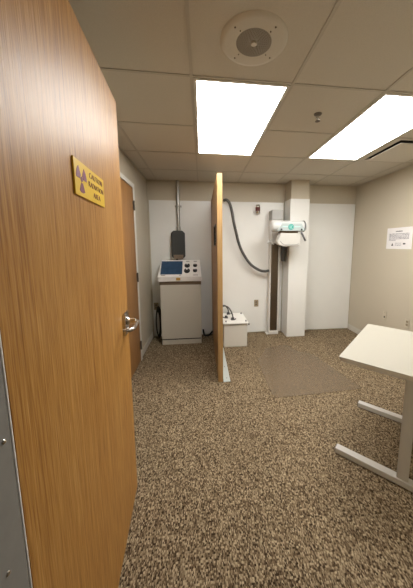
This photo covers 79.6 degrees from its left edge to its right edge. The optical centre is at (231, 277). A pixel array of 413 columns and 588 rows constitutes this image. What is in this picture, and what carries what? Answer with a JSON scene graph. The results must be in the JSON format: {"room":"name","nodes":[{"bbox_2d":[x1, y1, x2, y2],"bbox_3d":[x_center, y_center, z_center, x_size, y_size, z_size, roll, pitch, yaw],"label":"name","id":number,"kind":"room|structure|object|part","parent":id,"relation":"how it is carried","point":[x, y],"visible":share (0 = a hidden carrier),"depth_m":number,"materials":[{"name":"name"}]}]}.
{"room":"radiology room","nodes":[
{"label":"radiology room","id":0,"kind":"room"},
{"bbox_2d":[118,147,152,348],"bbox_3d":[-1.125,-0.126,2.075,0.120,2.640,3.795,-1,8,-7],"label":"wall","id":1,"kind":"structure","parent":0,"point":[127,168],"depth_m":3.38,"materials":[{"name":"beige paint"}]},
{"bbox_2d":[120,172,142,377],"bbox_3d":[-1.104,0.036,2.573,0.032,2.190,1.018,-1,8,-7],"label":"door","id":2,"kind":"structure","parent":1,"relation":"in","point":[127,187],"depth_m":2.80,"materials":[{"name":"brown wood"}]},
{"bbox_2d":[142,332,152,354],"bbox_3d":[-1.062,1.134,2.257,0.008,0.095,3.513,-1,8,-7],"label":"baseboard","id":3,"kind":"structure","parent":1,"relation":"attached to","point":[145,347],"depth_m":3.56,"materials":[{"name":"plastic"}]},
{"bbox_2d":[68,0,412,186],"bbox_3d":[0.615,-1.352,2.063,3.370,0.204,3.675,-1,8,-7],"label":"ceiling","id":4,"kind":"structure","parent":0,"point":[338,57],"depth_m":1.40,"materials":[{"name":"tile"}]},
{"bbox_2d":[193,78,289,155],"bbox_3d":[-0.004,-1.305,2.054,0.586,0.116,1.196,-1,8,-7],"label":"ceiling light","id":5,"kind":"object","parent":4,"relation":"attached to","point":[232,117],"visible":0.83,"depth_m":1.82,"materials":[{"name":"translucent white acrylic diffuser"},{"name":"white enamel metal"}]},
{"bbox_2d":[220,10,287,65],"bbox_3d":[0.106,-1.130,1.187,0.322,0.016,0.322,-1,8,-7],"label":"ceiling speaker","id":6,"kind":"object","parent":4,"relation":"attached to","point":[251,37],"visible":1,"depth_m":1.16,"materials":[{"name":"paint"}]},
{"bbox_2d":[236,28,271,56],"bbox_3d":[0.106,-1.132,1.187,0.172,0.006,0.172,5,9,34],"label":"grille","id":7,"kind":"object","parent":6,"relation":"attached to","point":[250,42],"depth_m":1.18,"materials":[{"name":"grey metal"}]},
{"bbox_2d":[314,112,321,122],"bbox_3d":[0.643,-1.198,1.843,0.060,0.053,0.060,-1,8,-7],"label":"sprinkler","id":8,"kind":"object","parent":4,"relation":"attached to","point":[317,114],"visible":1,"depth_m":1.83,"materials":[{"name":"metal"}]},
{"bbox_2d":[308,93,412,159],"bbox_3d":[1.208,-1.324,2.197,0.586,0.116,1.196,-1,8,-7],"label":"ceiling light","id":9,"kind":"object","parent":4,"relation":"attached to","point":[390,116],"visible":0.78,"depth_m":2.08,"materials":[{"name":"white paint"}]},
{"bbox_2d":[359,138,412,161],"bbox_3d":[1.777,-1.379,2.569,0.586,0.164,0.586,-1,8,-7],"label":"ceiling vent","id":10,"kind":"object","parent":4,"relation":"in","point":[398,150],"visible":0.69,"depth_m":2.59,"materials":[{"name":"metal"}]},
{"bbox_2d":[146,180,355,336],"bbox_3d":[0.390,-0.390,4.083,3.370,2.640,0.132,-1,8,-7],"label":"wall","id":11,"kind":"structure","parent":0,"point":[332,208],"depth_m":4.02,"materials":[{"name":"beige paint"}]},
{"bbox_2d":[171,231,185,259],"bbox_3d":[-0.822,-0.502,3.801,0.204,0.443,0.105,-1,8,-7],"label":"box","id":12,"kind":"object","parent":11,"relation":"attached to","point":[177,237],"visible":1,"depth_m":3.76,"materials":[{"name":"grey"}]},
{"bbox_2d":[175,180,181,230],"bbox_3d":[-0.817,-1.095,3.745,0.100,0.742,0.063,-1,8,-7],"label":"conduit pipe","id":13,"kind":"object","parent":11,"relation":"attached to","point":[178,206],"visible":1,"depth_m":3.72,"materials":[{"name":"grey metal"}]},
{"bbox_3d":[-0.789,-0.126,3.915,0.936,2.136,0.012,-1,8,-7],"label":"wall panel","id":14,"kind":"part","parent":11,"relation":"part of","materials":[{"name":"white paint"}]},
{"bbox_2d":[222,198,268,272],"bbox_3d":[0.230,-0.652,3.886,0.751,1.139,0.149,-1,8,-7],"label":"hose","id":15,"kind":"object","parent":11,"relation":"attached to","point":[225,199],"visible":1,"depth_m":3.81,"materials":[{"name":"black rubber"}]},
{"bbox_3d":[0.286,-0.142,4.042,1.110,2.136,0.012,-1,8,-7],"label":"wall panel","id":16,"kind":"part","parent":11,"relation":"part of","materials":[{"name":"white paint"}]},
{"bbox_2d":[255,204,259,213],"bbox_3d":[0.410,-1.085,3.885,0.071,0.134,0.083,-1,8,-7],"label":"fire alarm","id":17,"kind":"object","parent":11,"relation":"attached to","point":[257,207],"visible":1,"depth_m":3.85,"materials":[{"name":"plastic"}]},
{"bbox_3d":[1.607,-0.163,4.199,0.916,2.136,0.012,-1,8,-7],"label":"wall panel","id":18,"kind":"part","parent":11,"relation":"part of","materials":[{"name":"white paint"}]},
{"bbox_2d":[118,328,412,587],"bbox_3d":[0.273,1.342,1.271,5.200,0.060,6.090,-1,8,-7],"label":"floor","id":19,"kind":"structure","parent":0,"point":[242,482],"depth_m":1.63,"materials":[{"name":"carpet"}]},
{"bbox_2d":[156,260,201,344],"bbox_3d":[-0.820,0.357,3.756,0.724,1.244,0.362,-1,8,-7],"label":"control console","id":20,"kind":"object","parent":19,"relation":"on","point":[179,281],"depth_m":3.63,"materials":[{"name":"beige metal"}]},
{"bbox_3d":[-1.141,0.698,3.849,0.096,0.519,0.085,-1,8,-7],"label":"cable coil","id":21,"kind":"part","parent":20,"relation":"part of","materials":[{"name":"black rubber"}]},
{"bbox_3d":[-0.745,0.503,3.639,0.580,0.810,0.012,-1,8,-7],"label":"panel","id":22,"kind":"part","parent":20,"relation":"part of","materials":[{"name":"beige metal"}]},
{"bbox_2d":[211,173,229,381],"bbox_3d":[-0.168,-0.040,3.254,0.134,2.163,1.479,-1,8,-7],"label":"partition","id":23,"kind":"structure","parent":19,"relation":"on","point":[216,201],"depth_m":2.64,"materials":[{"name":"brown wood"}]},
{"bbox_3d":[-0.206,-0.041,3.256,0.050,2.163,1.465,-1,8,-7],"label":"panel","id":24,"kind":"part","parent":23,"relation":"part of","materials":[{"name":"brown wood"}]},
{"bbox_2d":[223,305,249,346],"bbox_3d":[0.009,0.704,3.817,0.435,0.540,0.559,-1,8,-7],"label":"tank","id":25,"kind":"object","parent":19,"relation":"on","point":[234,324],"visible":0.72,"depth_m":3.58,"materials":[{"name":"white plastic"}]},
{"bbox_3d":[0.025,0.805,3.827,0.344,0.338,0.510,-1,8,-7],"label":"tank","id":26,"kind":"part","parent":25,"relation":"part of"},
{"bbox_3d":[0.030,0.621,3.800,0.364,0.020,0.540,-1,8,-7],"label":"lid","id":27,"kind":"part","parent":25,"relation":"part of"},
{"bbox_2d":[265,210,285,334],"bbox_3d":[0.705,-0.059,3.987,0.258,2.009,0.217,-1,8,-7],"label":"stand","id":28,"kind":"object","parent":19,"relation":"on","point":[273,250],"visible":0.71,"depth_m":4.02,"materials":[{"name":"metal"}]},
{"bbox_3d":[0.688,-0.057,4.041,0.168,1.990,0.107,-1,8,-7],"label":"rail","id":29,"kind":"part","parent":28,"relation":"part of","materials":[{"name":"metal"}]},
{"bbox_2d":[267,220,306,246],"bbox_3d":[0.785,-0.670,3.655,0.538,0.403,0.508,-1,8,-7],"label":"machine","id":30,"kind":"object","parent":28,"relation":"attached to","point":[282,233],"visible":1,"depth_m":3.45,"materials":[{"name":"plastic"}]},
{"bbox_3d":[0.826,-0.709,3.444,0.385,0.104,0.050,-1,8,-7],"label":"badge plate","id":31,"kind":"part","parent":30,"relation":"part of","materials":[{"name":"plastic"}]},
{"bbox_2d":[335,324,412,491],"bbox_3d":[1.292,0.872,1.771,0.781,0.740,0.894,6,10,39],"label":"work table","id":32,"kind":"object","parent":19,"relation":"on","point":[381,349],"visible":1,"depth_m":1.63,"materials":[{"name":"laminate"}]},
{"bbox_3d":[1.051,0.909,1.475,0.060,0.655,0.041,6,10,39],"label":"post","id":33,"kind":"part","parent":32,"relation":"part of","materials":[{"name":"grey metal"}]},
{"bbox_2d":[281,180,309,336],"bbox_3d":[1.017,-0.275,3.975,0.302,2.440,0.284,-1,8,-7],"label":"wall column","id":34,"kind":"structure","parent":0,"point":[297,201],"depth_m":3.86,"materials":[{"name":"beige paint"}]},
{"bbox_2d":[348,165,412,331],"bbox_3d":[2.341,-0.180,2.486,0.120,2.640,3.795,-1,8,-7],"label":"wall","id":35,"kind":"structure","parent":0,"point":[381,277],"depth_m":3.53,"materials":[{"name":"beige paint"}]},
{"bbox_2d":[348,324,360,333],"bbox_3d":[2.276,1.082,2.654,0.008,0.095,3.513,-1,8,-7],"label":"baseboard","id":36,"kind":"structure","parent":35,"relation":"attached to","point":[350,327],"depth_m":4.19,"materials":[{"name":"plastic"}]},
{"bbox_2d":[386,226,412,248],"bbox_3d":[2.184,-0.518,3.221,0.007,0.278,0.420,-1,8,-7],"label":"notice","id":37,"kind":"object","parent":35,"relation":"attached to","point":[401,237],"visible":1,"depth_m":3.20,"materials":[{"name":"paper"}]},
{"bbox_2d":[404,318,409,327],"bbox_3d":[2.213,0.572,3.111,0.009,0.116,0.072,-1,8,-7],"label":"wall outlet","id":38,"kind":"object","parent":35,"relation":"attached to","point":[407,321],"visible":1,"depth_m":3.10,"materials":[{"name":"beige plastic"}]},
{"bbox_3d":[0.825,0.084,0.484,3.370,2.640,0.155,-1,8,-7],"label":"wall","id":39,"kind":"structure","parent":0,"visible":0},
{"bbox_2d":[0,359,29,587],"bbox_3d":[0.094,0.314,0.418,1.064,2.200,0.169,-1,8,-7],"label":"trim","id":40,"kind":"structure","parent":39,"relation":"attached to","point":[13,563],"depth_m":0.43,"materials":[{"name":"grey metal"}]},
{"bbox_2d":[0,0,138,587],"bbox_3d":[-0.476,0.258,0.908,0.134,2.167,0.963,-1,8,-11],"label":"door","id":41,"kind":"structure","parent":39,"relation":"in","point":[65,320],"depth_m":0.64,"materials":[{"name":"brown wood"}]},
{"bbox_2d":[71,155,104,207],"bbox_3d":[-0.485,-0.318,0.849,0.007,0.106,0.278,-1,8,-11],"label":"caution sign","id":42,"kind":"object","parent":41,"relation":"attached to","point":[86,183],"visible":1,"depth_m":0.81,"materials":[{"name":"yellow plastic"}]},
{"bbox_3d":[-0.555,0.237,1.294,0.013,0.119,0.086,-1,8,-11],"label":"handle plate","id":43,"kind":"part","parent":41,"relation":"part of","materials":[{"name":"silver metal"}]},
{"bbox_3d":[-0.494,0.237,1.234,0.047,0.028,0.157,0,7,-1],"label":"lever","id":44,"kind":"part","parent":41,"relation":"part of","materials":[{"name":"silver metal"}]}
]}

